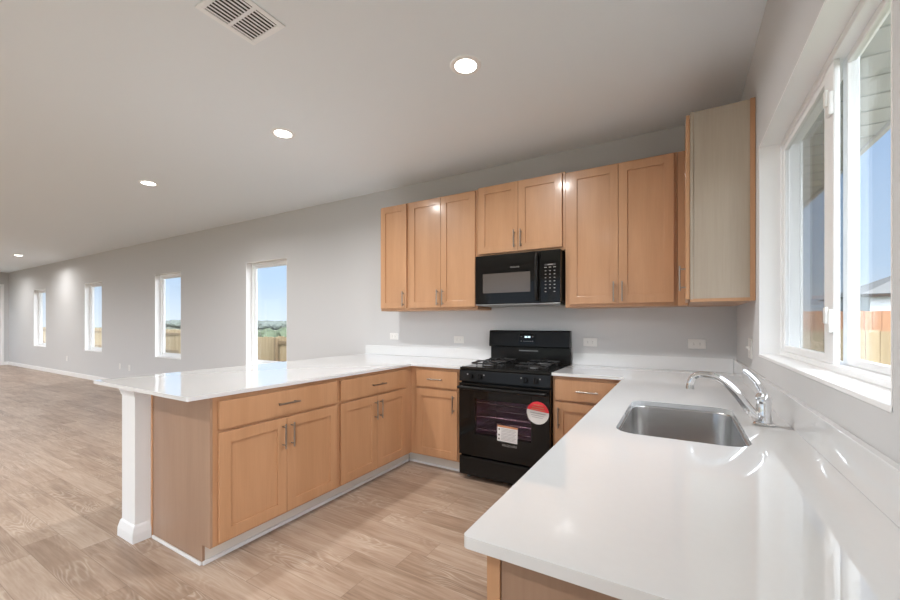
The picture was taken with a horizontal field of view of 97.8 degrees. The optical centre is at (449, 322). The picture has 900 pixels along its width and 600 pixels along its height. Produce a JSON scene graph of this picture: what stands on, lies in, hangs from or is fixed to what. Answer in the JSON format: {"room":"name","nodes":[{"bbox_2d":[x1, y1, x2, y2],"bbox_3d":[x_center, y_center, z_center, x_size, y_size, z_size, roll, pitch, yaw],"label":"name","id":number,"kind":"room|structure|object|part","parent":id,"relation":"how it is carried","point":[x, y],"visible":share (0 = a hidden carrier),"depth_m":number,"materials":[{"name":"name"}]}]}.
{"room":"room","nodes":[
{"label":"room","id":0,"kind":"room"},
{"bbox_2d":[0,272,8,364],"bbox_3d":[-15.193,-0.121,9.143,0.170,2.800,6.970,0,0,30],"label":"wall","id":1,"kind":"structure","parent":0,"point":[4,277],"depth_m":11.90,"materials":[{"name":"grey paint"}]},
{"bbox_2d":[0,284,3,364],"bbox_3d":[-13.797,0.059,11.425,0.110,2.440,1.080,0,0,30],"label":"door","id":2,"kind":"structure","parent":1,"relation":"in","point":[1,285],"depth_m":11.84,"materials":[{"name":"white paint"}]},
{"bbox_2d":[0,365,512,599],"bbox_3d":[-7.399,1.339,4.474,18.340,0.120,7.140,0,0,30],"label":"floor","id":3,"kind":"structure","parent":0,"point":[398,534],"depth_m":2.38,"materials":[{"name":"brown wood"}]},
{"bbox_2d":[117,389,150,544],"bbox_3d":[-1.869,0.833,2.393,0.204,0.892,0.187,0,0,30],"label":"support column","id":4,"kind":"structure","parent":3,"relation":"on","point":[134,526],"depth_m":2.32,"materials":[{"name":"white paint"}]},
{"bbox_3d":[-1.869,1.229,2.393,0.204,0.100,0.187,0,0,30],"label":"trim","id":5,"kind":"part","parent":4,"relation":"part of","materials":[{"name":"white paint"}]},
{"bbox_2d":[152,535,201,565],"bbox_3d":[-1.540,1.270,2.200,0.529,0.018,0.010,0,0,30],"label":"trim","id":6,"kind":"structure","parent":3,"relation":"on","point":[154,537],"depth_m":2.18,"materials":[{"name":"white paint"}]},
{"bbox_2d":[151,378,336,561],"bbox_3d":[-1.272,0.833,2.555,0.688,0.892,0.881,0,0,30],"label":"base cabinet","id":7,"kind":"object","parent":3,"relation":"on","point":[274,450],"depth_m":2.25,"materials":[{"name":"brown wood"}]},
{"bbox_3d":[-1.782,0.833,2.347,0.018,0.892,0.004,0,0,30],"label":"scribe trim","id":8,"kind":"part","parent":7,"relation":"part of","materials":[{"name":"brown wood"}]},
{"bbox_3d":[-1.515,0.833,2.198,0.631,0.892,0.018,0,0,30],"label":"cabinet end panel","id":9,"kind":"part","parent":7,"relation":"part of","materials":[{"name":"brown wood"}]},
{"bbox_3d":[-1.112,0.868,2.238,0.020,0.578,0.407,0,0,30],"label":"door","id":10,"kind":"part","parent":7,"relation":"part of","materials":[{"name":"brown wood"}]},
{"bbox_3d":[-1.009,0.488,2.415,0.020,0.150,0.817,0,0,30],"label":"drawer","id":11,"kind":"part","parent":7,"relation":"part of","materials":[{"name":"brown wood"}]},
{"bbox_3d":[-0.999,0.687,2.375,0.036,0.150,0.011,0,0,30],"label":"handle","id":12,"kind":"part","parent":7,"relation":"part of","materials":[{"name":"silver metal"}]},
{"bbox_3d":[-0.984,0.488,2.401,0.036,0.011,0.150,0,0,30],"label":"handle","id":13,"kind":"part","parent":7,"relation":"part of","materials":[{"name":"silver metal"}]},
{"bbox_3d":[-0.969,0.687,2.427,0.036,0.150,0.011,0,0,30],"label":"handle","id":14,"kind":"part","parent":7,"relation":"part of","materials":[{"name":"silver metal"}]},
{"bbox_3d":[-0.905,0.868,2.592,0.020,0.578,0.407,0,0,30],"label":"door","id":15,"kind":"part","parent":7,"relation":"part of","materials":[{"name":"brown wood"}]},
{"bbox_2d":[202,458,409,565],"bbox_3d":[-0.838,1.269,2.858,0.012,0.020,1.834,0,0,30],"label":"trim","id":16,"kind":"structure","parent":3,"relation":"on","point":[219,555],"depth_m":2.53,"materials":[{"name":"white paint"}]},
{"bbox_2d":[330,366,410,497],"bbox_3d":[-0.806,0.833,3.348,0.688,0.892,0.955,0,0,30],"label":"base cabinet","id":17,"kind":"object","parent":3,"relation":"on","point":[374,408],"visible":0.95,"depth_m":3.08,"materials":[{"name":"brown wood"}]},
{"bbox_2d":[94,345,490,401],"bbox_3d":[-0.923,0.325,3.160,1.631,0.123,2.515,0,0,30],"label":"countertop","id":18,"kind":"structure","parent":17,"relation":"on","point":[187,386],"depth_m":2.94,"materials":[{"name":"white stone"}]},
{"bbox_3d":[-0.685,0.868,2.967,0.020,0.578,0.384,0,0,30],"label":"door","id":19,"kind":"part","parent":17,"relation":"part of","materials":[{"name":"brown wood"}]},
{"bbox_3d":[-0.587,0.488,3.134,0.020,0.150,0.772,0,0,30],"label":"drawer","id":20,"kind":"part","parent":17,"relation":"part of","materials":[{"name":"brown wood"}]},
{"bbox_3d":[-0.578,0.687,3.094,0.036,0.150,0.011,0,0,30],"label":"handle","id":21,"kind":"part","parent":17,"relation":"part of","materials":[{"name":"silver metal"}]},
{"bbox_3d":[-0.547,0.687,3.146,0.036,0.150,0.011,0,0,30],"label":"handle","id":22,"kind":"part","parent":17,"relation":"part of","materials":[{"name":"silver metal"}]},
{"bbox_3d":[-0.489,0.868,3.301,0.020,0.578,0.384,0,0,30],"label":"door","id":23,"kind":"part","parent":17,"relation":"part of","materials":[{"name":"brown wood"}]},
{"bbox_2d":[410,458,458,470],"bbox_3d":[-0.121,1.269,3.494,0.581,0.020,0.012,0,0,30],"label":"trim","id":24,"kind":"structure","parent":3,"relation":"on","point":[413,460],"depth_m":3.50,"materials":[{"name":"white paint"}]},
{"bbox_2d":[409,366,461,468],"bbox_3d":[-0.021,0.833,3.677,0.591,0.892,0.662,0,0,30],"label":"base cabinet","id":25,"kind":"object","parent":3,"relation":"on","point":[434,391],"visible":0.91,"depth_m":3.42,"materials":[{"name":"brown wood"}]},
{"bbox_3d":[-0.116,0.488,3.403,0.420,0.150,0.020,0,0,30],"label":"drawer","id":26,"kind":"part","parent":25,"relation":"part of","materials":[{"name":"brown wood"}]},
{"bbox_3d":[-0.116,0.868,3.403,0.420,0.578,0.020,0,0,30],"label":"door","id":27,"kind":"part","parent":25,"relation":"part of","materials":[{"name":"brown wood"}]},
{"bbox_2d":[457,330,571,484],"bbox_3d":[0.552,0.675,3.305,0.760,1.208,0.727,0,0,30],"label":"gas range","id":28,"kind":"object","parent":3,"relation":"on","point":[506,399],"visible":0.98,"depth_m":3.15,"materials":[{"name":"black metal"}]},
{"bbox_3d":[0.166,0.433,3.176,0.056,0.056,0.040,0,0,30],"label":"knob","id":29,"kind":"part","parent":28,"relation":"part of","materials":[{"name":"black plastic"}]},
{"bbox_3d":[0.233,0.433,3.136,0.056,0.056,0.040,0,0,30],"label":"knob","id":30,"kind":"part","parent":28,"relation":"part of","materials":[{"name":"black plastic"}]},
{"bbox_3d":[0.410,1.164,3.063,0.756,0.150,0.045,0,0,30],"label":"storage drawer","id":31,"kind":"part","parent":28,"relation":"part of","materials":[{"name":"black metal"}]},
{"bbox_2d":[457,382,550,466],"bbox_3d":[0.533,0.783,3.272,0.756,0.583,0.651,0,0,30],"label":"oven","id":32,"kind":"object","parent":28,"relation":"in","point":[508,424],"depth_m":3.08,"materials":[{"name":"black metal"}]},
{"bbox_3d":[0.413,0.434,3.068,0.758,0.095,0.044,0,0,30],"label":"control panel","id":33,"kind":"part","parent":28,"relation":"part of","materials":[{"name":"black metal"}]},
{"bbox_2d":[460,362,569,374],"bbox_3d":[0.563,0.373,3.324,0.760,0.024,0.606,0,0,30],"label":"cooktop","id":34,"kind":"object","parent":28,"relation":"in","point":[507,368],"depth_m":3.14,"materials":[{"name":"black metal"}]},
{"bbox_3d":[0.561,0.433,2.944,0.056,0.056,0.040,0,0,30],"label":"knob","id":35,"kind":"part","parent":28,"relation":"part of","materials":[{"name":"black plastic"}]},
{"bbox_3d":[0.663,0.351,3.109,0.124,0.027,0.124,0,0,30],"label":"burner","id":36,"kind":"part","parent":28,"relation":"part of","materials":[{"name":"black metal"}]},
{"bbox_3d":[0.628,0.433,2.905,0.056,0.056,0.040,0,0,30],"label":"knob","id":37,"kind":"part","parent":28,"relation":"part of","materials":[{"name":"black plastic"}]},
{"bbox_2d":[487,556,620,599],"bbox_3d":[0.334,0.833,0.526,0.617,0.892,0.017,0,0,30],"label":"cabinet end panel","id":38,"kind":"object","parent":3,"relation":"on","point":[505,580],"visible":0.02,"depth_m":0.64,"materials":[{"name":"brown wood"}]},
{"bbox_2d":[553,376,620,445],"bbox_3d":[1.131,0.833,3.002,0.535,0.892,0.662,0,0,30],"label":"base cabinet","id":39,"kind":"object","parent":3,"relation":"on","point":[573,397],"visible":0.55,"depth_m":2.81,"materials":[{"name":"brown wood"}]},
{"bbox_3d":[0.785,0.687,2.842,0.011,0.150,0.036,0,0,30],"label":"handle","id":40,"kind":"part","parent":39,"relation":"part of","materials":[{"name":"silver metal"}]},
{"bbox_3d":[0.971,0.868,2.765,0.460,0.578,0.020,0,0,30],"label":"door","id":41,"kind":"part","parent":39,"relation":"part of","materials":[{"name":"brown wood"}]},
{"bbox_3d":[0.971,0.488,2.765,0.460,0.150,0.020,0,0,30],"label":"drawer","id":42,"kind":"part","parent":39,"relation":"part of","materials":[{"name":"brown wood"}]},
{"bbox_3d":[0.957,0.488,2.741,0.150,0.011,0.036,0,0,30],"label":"handle","id":43,"kind":"part","parent":39,"relation":"part of","materials":[{"name":"silver metal"}]},
{"bbox_3d":[0.504,0.833,0.845,0.658,0.892,0.703,0,0,30],"label":"base cabinet","id":44,"kind":"object","parent":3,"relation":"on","visible":0},
{"bbox_2d":[464,353,899,599],"bbox_3d":[0.842,0.325,1.888,1.165,0.123,2.924,0,0,30],"label":"countertop","id":45,"kind":"structure","parent":44,"relation":"on","point":[809,509],"depth_m":0.77,"materials":[{"name":"white stone"}]},
{"bbox_2d":[618,405,748,446],"bbox_3d":[0.872,0.487,1.494,0.412,0.202,0.657,0,0,30],"label":"sink","id":46,"kind":"object","parent":45,"relation":"in","point":[716,428],"visible":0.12,"depth_m":1.74,"materials":[{"name":"silver metal"}]},
{"bbox_2d":[686,369,774,426],"bbox_3d":[1.034,0.266,1.457,0.271,0.197,0.064,0,0,30],"label":"kitchen faucet","id":47,"kind":"object","parent":45,"relation":"on","point":[762,415],"visible":1,"depth_m":1.41,"materials":[{"name":"silver metal"}]},
{"bbox_3d":[1.021,0.272,1.464,0.238,0.173,0.035,0,0,30],"label":"spout","id":48,"kind":"part","parent":47,"relation":"part of","materials":[{"name":"silver metal"}]},
{"bbox_3d":[1.097,0.226,1.415,0.074,0.116,0.036,0,0,30],"label":"lever","id":49,"kind":"part","parent":47,"relation":"part of","materials":[{"name":"silver metal"}]},
{"bbox_2d":[9,125,736,378],"bbox_3d":[-5.636,-0.121,7.481,18.000,2.800,0.170,0,0,30],"label":"wall","id":50,"kind":"structure","parent":0,"point":[332,250],"depth_m":5.16,"materials":[{"name":"grey paint"}]},
{"bbox_2d":[34,289,45,346],"bbox_3d":[-10.966,-0.127,10.602,0.954,1.532,0.176,0,0,30],"label":"window","id":51,"kind":"structure","parent":50,"relation":"in","point":[38,294],"depth_m":10.83,"materials":[{"name":"white paint"}]},
{"bbox_3d":[-10.948,-0.130,10.633,0.942,1.514,0.065,0,0,30],"label":"frame","id":52,"kind":"part","parent":51,"relation":"part of","materials":[{"name":"white plastic"}]},
{"bbox_2d":[8,361,108,379],"bbox_3d":[-7.058,1.229,8.208,14.810,0.100,0.014,0,0,30],"label":"baseboard","id":53,"kind":"structure","parent":50,"relation":"attached to","point":[78,375],"depth_m":9.78,"materials":[{"name":"white paint"}]},
{"bbox_2d":[84,281,101,351],"bbox_3d":[-7.899,-0.127,8.804,0.940,1.532,0.176,0,0,30],"label":"window","id":54,"kind":"structure","parent":50,"relation":"in","point":[89,287],"depth_m":9.02,"materials":[{"name":"white paint"}]},
{"bbox_3d":[-7.880,-0.130,8.835,0.928,1.514,0.065,0,0,30],"label":"frame","id":55,"kind":"part","parent":54,"relation":"part of","materials":[{"name":"white plastic"}]},
{"bbox_2d":[155,271,180,359],"bbox_3d":[-5.034,-0.127,7.124,0.935,1.532,0.176,0,0,30],"label":"window","id":56,"kind":"structure","parent":50,"relation":"in","point":[159,278],"depth_m":7.33,"materials":[{"name":"white paint"}]},
{"bbox_2d":[246,258,286,364],"bbox_3d":[-2.602,-0.127,5.698,0.938,1.532,0.176,0,0,30],"label":"window","id":57,"kind":"structure","parent":50,"relation":"in","point":[251,267],"depth_m":5.91,"materials":[{"name":"white paint"}]},
{"bbox_2d":[390,333,397,339],"bbox_3d":[-0.634,0.154,4.445,0.116,0.072,0.007,0,0,30],"label":"wall outlet","id":58,"kind":"object","parent":50,"relation":"attached to","point":[394,336],"visible":1,"depth_m":4.44,"materials":[{"name":"white plastic"}]},
{"bbox_2d":[381,203,424,311],"bbox_3d":[-0.509,-0.666,4.166,0.358,1.090,0.362,0,0,30],"label":"upper cabinet","id":59,"kind":"object","parent":50,"relation":"attached to","point":[394,219],"visible":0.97,"depth_m":4.04,"materials":[{"name":"brown wood"}]},
{"bbox_3d":[-0.580,-0.672,4.051,0.333,1.053,0.020,0,0,30],"label":"door","id":60,"kind":"part","parent":59,"relation":"part of","materials":[{"name":"brown wood"}]},
{"bbox_3d":[-0.476,-0.241,3.958,0.011,0.150,0.036,0,0,30],"label":"handle","id":61,"kind":"part","parent":59,"relation":"part of","materials":[{"name":"silver metal"}]},
{"bbox_2d":[365,345,490,359],"bbox_3d":[-0.292,0.314,4.237,1.631,0.102,0.019,0,0,30],"label":"backsplash","id":62,"kind":"structure","parent":50,"relation":"attached to","point":[481,354],"depth_m":4.18,"materials":[{"name":"white stone"}]},
{"bbox_2d":[409,190,491,310],"bbox_3d":[-0.020,-0.666,3.878,0.776,1.090,0.362,0,0,30],"label":"upper cabinet","id":63,"kind":"object","parent":50,"relation":"attached to","point":[443,231],"visible":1,"depth_m":3.74,"materials":[{"name":"brown wood"}]},
{"bbox_3d":[-0.244,-0.672,3.854,0.366,1.053,0.020,0,0,30],"label":"door","id":64,"kind":"part","parent":63,"relation":"part of","materials":[{"name":"brown wood"}]},
{"bbox_3d":[0.073,-0.672,3.668,0.364,1.053,0.020,0,0,30],"label":"door","id":65,"kind":"part","parent":63,"relation":"part of","materials":[{"name":"brown wood"}]},
{"bbox_2d":[454,336,463,342],"bbox_3d":[0.090,0.174,4.020,0.116,0.072,0.007,0,0,30],"label":"wall outlet","id":66,"kind":"object","parent":50,"relation":"attached to","point":[457,339],"visible":1,"depth_m":4.02,"materials":[{"name":"white plastic"}]},
{"bbox_2d":[478,172,565,256],"bbox_3d":[0.655,-0.907,3.483,0.787,0.632,0.362,0,0,30],"label":"upper cabinet","id":67,"kind":"object","parent":50,"relation":"attached to","point":[527,215],"visible":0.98,"depth_m":3.34,"materials":[{"name":"brown wood"}]},
{"bbox_3d":[0.423,-0.913,3.463,0.374,0.595,0.020,0,0,30],"label":"door","id":68,"kind":"part","parent":67,"relation":"part of","materials":[{"name":"brown wood"}]},
{"bbox_2d":[476,249,564,306],"bbox_3d":[0.634,-0.367,3.444,0.754,0.440,0.444,0,0,30],"label":"microwave","id":69,"kind":"object","parent":67,"relation":"attached to","point":[534,278],"visible":0.97,"depth_m":3.28,"materials":[{"name":"black metal"}]},
{"bbox_3d":[0.486,-0.374,3.356,0.587,0.426,0.032,0,0,30],"label":"door","id":70,"kind":"part","parent":69,"relation":"part of","materials":[{"name":"black glass"}]},
{"bbox_3d":[0.558,-0.156,3.313,0.746,0.007,0.033,0,0,30],"label":"trim","id":71,"kind":"part","parent":69,"relation":"part of","materials":[{"name":"grey metal"}]},
{"bbox_3d":[0.647,-0.152,3.466,0.714,0.010,0.300,0,0,30],"label":"filter plate","id":72,"kind":"part","parent":69,"relation":"part of","materials":[{"name":"grey metal"}]},
{"bbox_3d":[0.700,-0.372,3.182,0.028,0.393,0.059,0,0,30],"label":"handle","id":73,"kind":"part","parent":69,"relation":"part of","materials":[{"name":"black plastic"}]},
{"bbox_3d":[0.812,-0.374,3.165,0.165,0.426,0.031,0,0,30],"label":"control panel","id":74,"kind":"part","parent":69,"relation":"part of","materials":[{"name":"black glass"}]},
{"bbox_3d":[0.598,-0.721,3.328,0.011,0.150,0.036,0,0,30],"label":"handle","id":75,"kind":"part","parent":67,"relation":"part of","materials":[{"name":"silver metal"}]},
{"bbox_3d":[0.748,-0.913,3.273,0.372,0.595,0.020,0,0,30],"label":"door","id":76,"kind":"part","parent":67,"relation":"part of","materials":[{"name":"brown wood"}]},
{"bbox_2d":[583,338,596,346],"bbox_3d":[1.203,0.167,3.368,0.116,0.072,0.007,0,0,30],"label":"wall outlet","id":77,"kind":"object","parent":50,"relation":"attached to","point":[586,341],"visible":1,"depth_m":3.37,"materials":[{"name":"white plastic"}]},
{"bbox_2d":[565,152,677,308],"bbox_3d":[1.334,-0.666,3.085,0.784,1.090,0.362,0,0,30],"label":"upper cabinet","id":78,"kind":"object","parent":50,"relation":"attached to","point":[621,218],"visible":0.97,"depth_m":2.94,"materials":[{"name":"brown wood"}]},
{"bbox_3d":[1.114,-0.672,3.058,0.364,1.053,0.020,0,0,30],"label":"door","id":79,"kind":"part","parent":78,"relation":"part of","materials":[{"name":"brown wood"}]},
{"bbox_3d":[1.284,-0.236,2.926,0.011,0.150,0.036,0,0,30],"label":"handle","id":80,"kind":"part","parent":78,"relation":"part of","materials":[{"name":"silver metal"}]},
{"bbox_3d":[1.430,-0.672,2.873,0.364,1.053,0.020,0,0,30],"label":"door","id":81,"kind":"part","parent":78,"relation":"part of","materials":[{"name":"brown wood"}]},
{"bbox_2d":[572,353,733,372],"bbox_3d":[1.568,0.314,3.146,1.146,0.102,0.019,0,0,30],"label":"backsplash","id":82,"kind":"structure","parent":50,"relation":"attached to","point":[725,365],"depth_m":3.10,"materials":[{"name":"white stone"}]},
{"bbox_2d":[688,339,705,348],"bbox_3d":[1.871,0.161,2.976,0.116,0.072,0.007,0,0,30],"label":"wall outlet","id":83,"kind":"object","parent":50,"relation":"attached to","point":[692,343],"visible":1,"depth_m":2.97,"materials":[{"name":"white plastic"}]},
{"bbox_2d":[0,0,766,272],"bbox_3d":[-7.399,-1.571,4.474,18.340,0.100,7.140,0,0,30],"label":"ceiling","id":84,"kind":"structure","parent":0,"point":[98,98],"depth_m":2.64,"materials":[{"name":"white paint"}]},
{"bbox_2d":[138,180,158,185],"bbox_3d":[-3.286,-1.518,4.277,0.184,0.006,0.184,0,0,30],"label":"recessed light","id":85,"kind":"object","parent":84,"relation":"in","point":[144,182],"visible":1,"depth_m":4.27,"materials":[{"name":"white"}]},
{"bbox_2d":[195,0,284,44],"bbox_3d":[-1.033,-1.516,1.946,0.268,0.008,0.302,0,0,30],"label":"ceiling vent","id":86,"kind":"object","parent":84,"relation":"in","point":[246,19],"visible":1,"depth_m":1.95,"materials":[{"name":"white metal"}]},
{"bbox_2d":[270,128,294,138],"bbox_3d":[-1.342,-1.518,3.155,0.184,0.006,0.184,0,0,30],"label":"recessed light","id":87,"kind":"object","parent":84,"relation":"in","point":[283,133],"visible":1,"depth_m":3.15,"materials":[{"name":"white"}]},
{"bbox_2d":[450,55,480,75],"bbox_3d":[0.092,-1.518,2.322,0.184,0.006,0.184,0,0,30],"label":"recessed light","id":88,"kind":"object","parent":84,"relation":"in","point":[465,64],"visible":1,"depth_m":2.31,"materials":[{"name":"white paint"}]},
{"bbox_2d":[737,0,899,463],"bbox_3d":[0.482,-0.121,-0.047,0.170,2.800,6.970,0,0,30],"label":"wall","id":89,"kind":"structure","parent":0,"point":[786,26],"depth_m":1.31,"materials":[{"name":"grey paint"}]},
{"bbox_2d":[677,97,755,306],"bbox_3d":[1.710,-0.672,2.584,0.369,1.102,0.845,0,0,30],"label":"upper cabinet","id":90,"kind":"object","parent":89,"relation":"attached to","point":[720,141],"depth_m":2.22,"materials":[{"name":"brown wood"}]},
{"bbox_3d":[1.716,-0.666,2.897,0.064,1.090,0.299,0,0,30],"label":"cabinet filler","id":91,"kind":"part","parent":90,"relation":"part of","materials":[{"name":"brown wood"}]},
{"bbox_3d":[1.390,-0.266,2.351,0.036,0.150,0.011,0,0,30],"label":"handle","id":92,"kind":"part","parent":90,"relation":"part of","materials":[{"name":"silver metal"}]},
{"bbox_3d":[1.515,-0.673,2.508,0.020,1.075,0.500,0,0,30],"label":"door","id":93,"kind":"part","parent":90,"relation":"part of","materials":[{"name":"brown wood"}]},
{"bbox_2d":[746,338,751,358],"bbox_3d":[1.742,0.149,2.291,0.020,0.116,0.116,0,0,30],"label":"wall switch","id":94,"kind":"object","parent":89,"relation":"attached to","point":[749,347],"visible":1,"depth_m":2.27,"materials":[{"name":"white plastic"}]},
{"bbox_3d":[1.748,0.149,2.288,0.005,0.116,0.116,0,0,30],"label":"plate","id":95,"kind":"part","parent":94,"relation":"part of","materials":[{"name":"white plastic"}]},
{"bbox_2d":[734,359,899,527],"bbox_3d":[1.336,0.314,1.599,0.019,0.102,2.924,0,0,30],"label":"backsplash","id":96,"kind":"structure","parent":89,"relation":"attached to","point":[877,476],"depth_m":0.94,"materials":[{"name":"white stone"}]},
{"bbox_2d":[759,0,892,412],"bbox_3d":[1.302,-0.369,1.355,0.174,1.088,1.481,0,0,30],"label":"window","id":97,"kind":"structure","parent":89,"relation":"in","point":[842,30],"depth_m":1.32,"materials":[{"name":"white paint"}]},
{"bbox_3d":[1.480,-0.370,1.629,0.024,1.018,0.756,0,0,30],"label":"sash","id":98,"kind":"part","parent":97,"relation":"part of","materials":[{"name":"white plastic"}]},
{"bbox_2d":[803,12,890,208],"bbox_3d":[0.986,-1.223,0.138,0.508,0.235,10.200,0,0,30],"label":"soffit","id":99,"kind":"structure","parent":89,"relation":"attached to","point":[875,61],"depth_m":2.14,"materials":[{"name":"grey wood"}]},
{"label":"outside","id":100,"kind":"structure","parent":0,"visible":0},
{"bbox_2d":[94,327,806,330],"bbox_3d":[9.531,2.129,114.410,340.000,0.200,320.000,0,0,30],"label":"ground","id":101,"kind":"structure","parent":100,"point":[94,327],"depth_m":137.35,"materials":[{"name":"beige soil"}]},
{"bbox_2d":[43,327,180,353],"bbox_3d":[-20.232,1.138,20.744,23.400,1.782,0.149,0,0,30],"label":"wooden fence","id":102,"kind":"object","parent":101,"relation":"on","point":[171,335],"visible":0.08,"depth_m":15.44,"materials":[{"name":"brown wood"}]},
{"bbox_3d":[-20.214,1.099,20.775,23.400,0.090,0.039,0,0,30],"label":"rail","id":103,"kind":"part","parent":102,"relation":"part of","materials":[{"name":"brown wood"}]},
{"bbox_3d":[-20.214,0.434,20.775,23.400,0.090,0.039,0,0,30],"label":"rail","id":104,"kind":"part","parent":102,"relation":"part of","materials":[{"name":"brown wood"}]},
{"bbox_2d":[165,320,286,329],"bbox_3d":[-40.281,0.771,112.666,199.423,3.908,25.229,0,0,30],"label":"treeline","id":105,"kind":"object","parent":101,"relation":"on","point":[274,325],"visible":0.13,"depth_m":108.43,"materials":[{"name":"green plant"}]},
{"bbox_2d":[179,335,276,360],"bbox_3d":[-7.621,1.226,13.269,5.720,1.607,0.149,0,0,30],"label":"wooden fence","id":106,"kind":"object","parent":101,"relation":"on","point":[265,344],"visible":0.09,"depth_m":12.03,"materials":[{"name":"brown wood"}]},
{"bbox_2d":[258,327,286,337],"bbox_3d":[-12.057,1.293,26.236,3.990,2.012,2.561,0,0,30],"label":"bush","id":107,"kind":"object","parent":101,"relation":"on","point":[268,332],"visible":0.16,"depth_m":25.24,"materials":[{"name":"green plant"}]},
{"bbox_2d":[274,336,286,361],"bbox_3d":[-0.294,1.216,8.822,11.340,1.627,0.149,0,0,30],"label":"wooden fence","id":108,"kind":"object","parent":101,"relation":"on","point":[280,343],"visible":0.03,"depth_m":11.61,"materials":[{"name":"brown wood"}]},
{"bbox_3d":[-5.162,1.237,11.641,0.090,1.585,0.090,0,0,30],"label":"post","id":109,"kind":"part","parent":108,"relation":"part of","materials":[{"name":"brown wood"}]},
{"bbox_2d":[803,330,890,364],"bbox_3d":[10.486,1.063,2.653,13.300,1.932,0.149,0,0,30],"label":"wooden fence","id":110,"kind":"object","parent":101,"relation":"on","point":[875,345],"visible":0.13,"depth_m":5.36,"materials":[{"name":"brown wood"}]},
{"bbox_2d":[803,311,890,352],"bbox_3d":[17.458,0.873,4.361,23.000,2.312,0.149,0,0,30],"label":"wooden fence","id":111,"kind":"object","parent":101,"relation":"on","point":[869,320],"visible":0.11,"depth_m":8.97,"materials":[{"name":"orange wood"}]},
{"bbox_2d":[819,276,890,310],"bbox_3d":[34.632,-0.946,23.174,17.400,5.950,9.020,0,0,30],"label":"house","id":112,"kind":"structure","parent":101,"relation":"on","point":[876,295],"depth_m":23.84,"materials":[{"name":"grey"}]}
]}

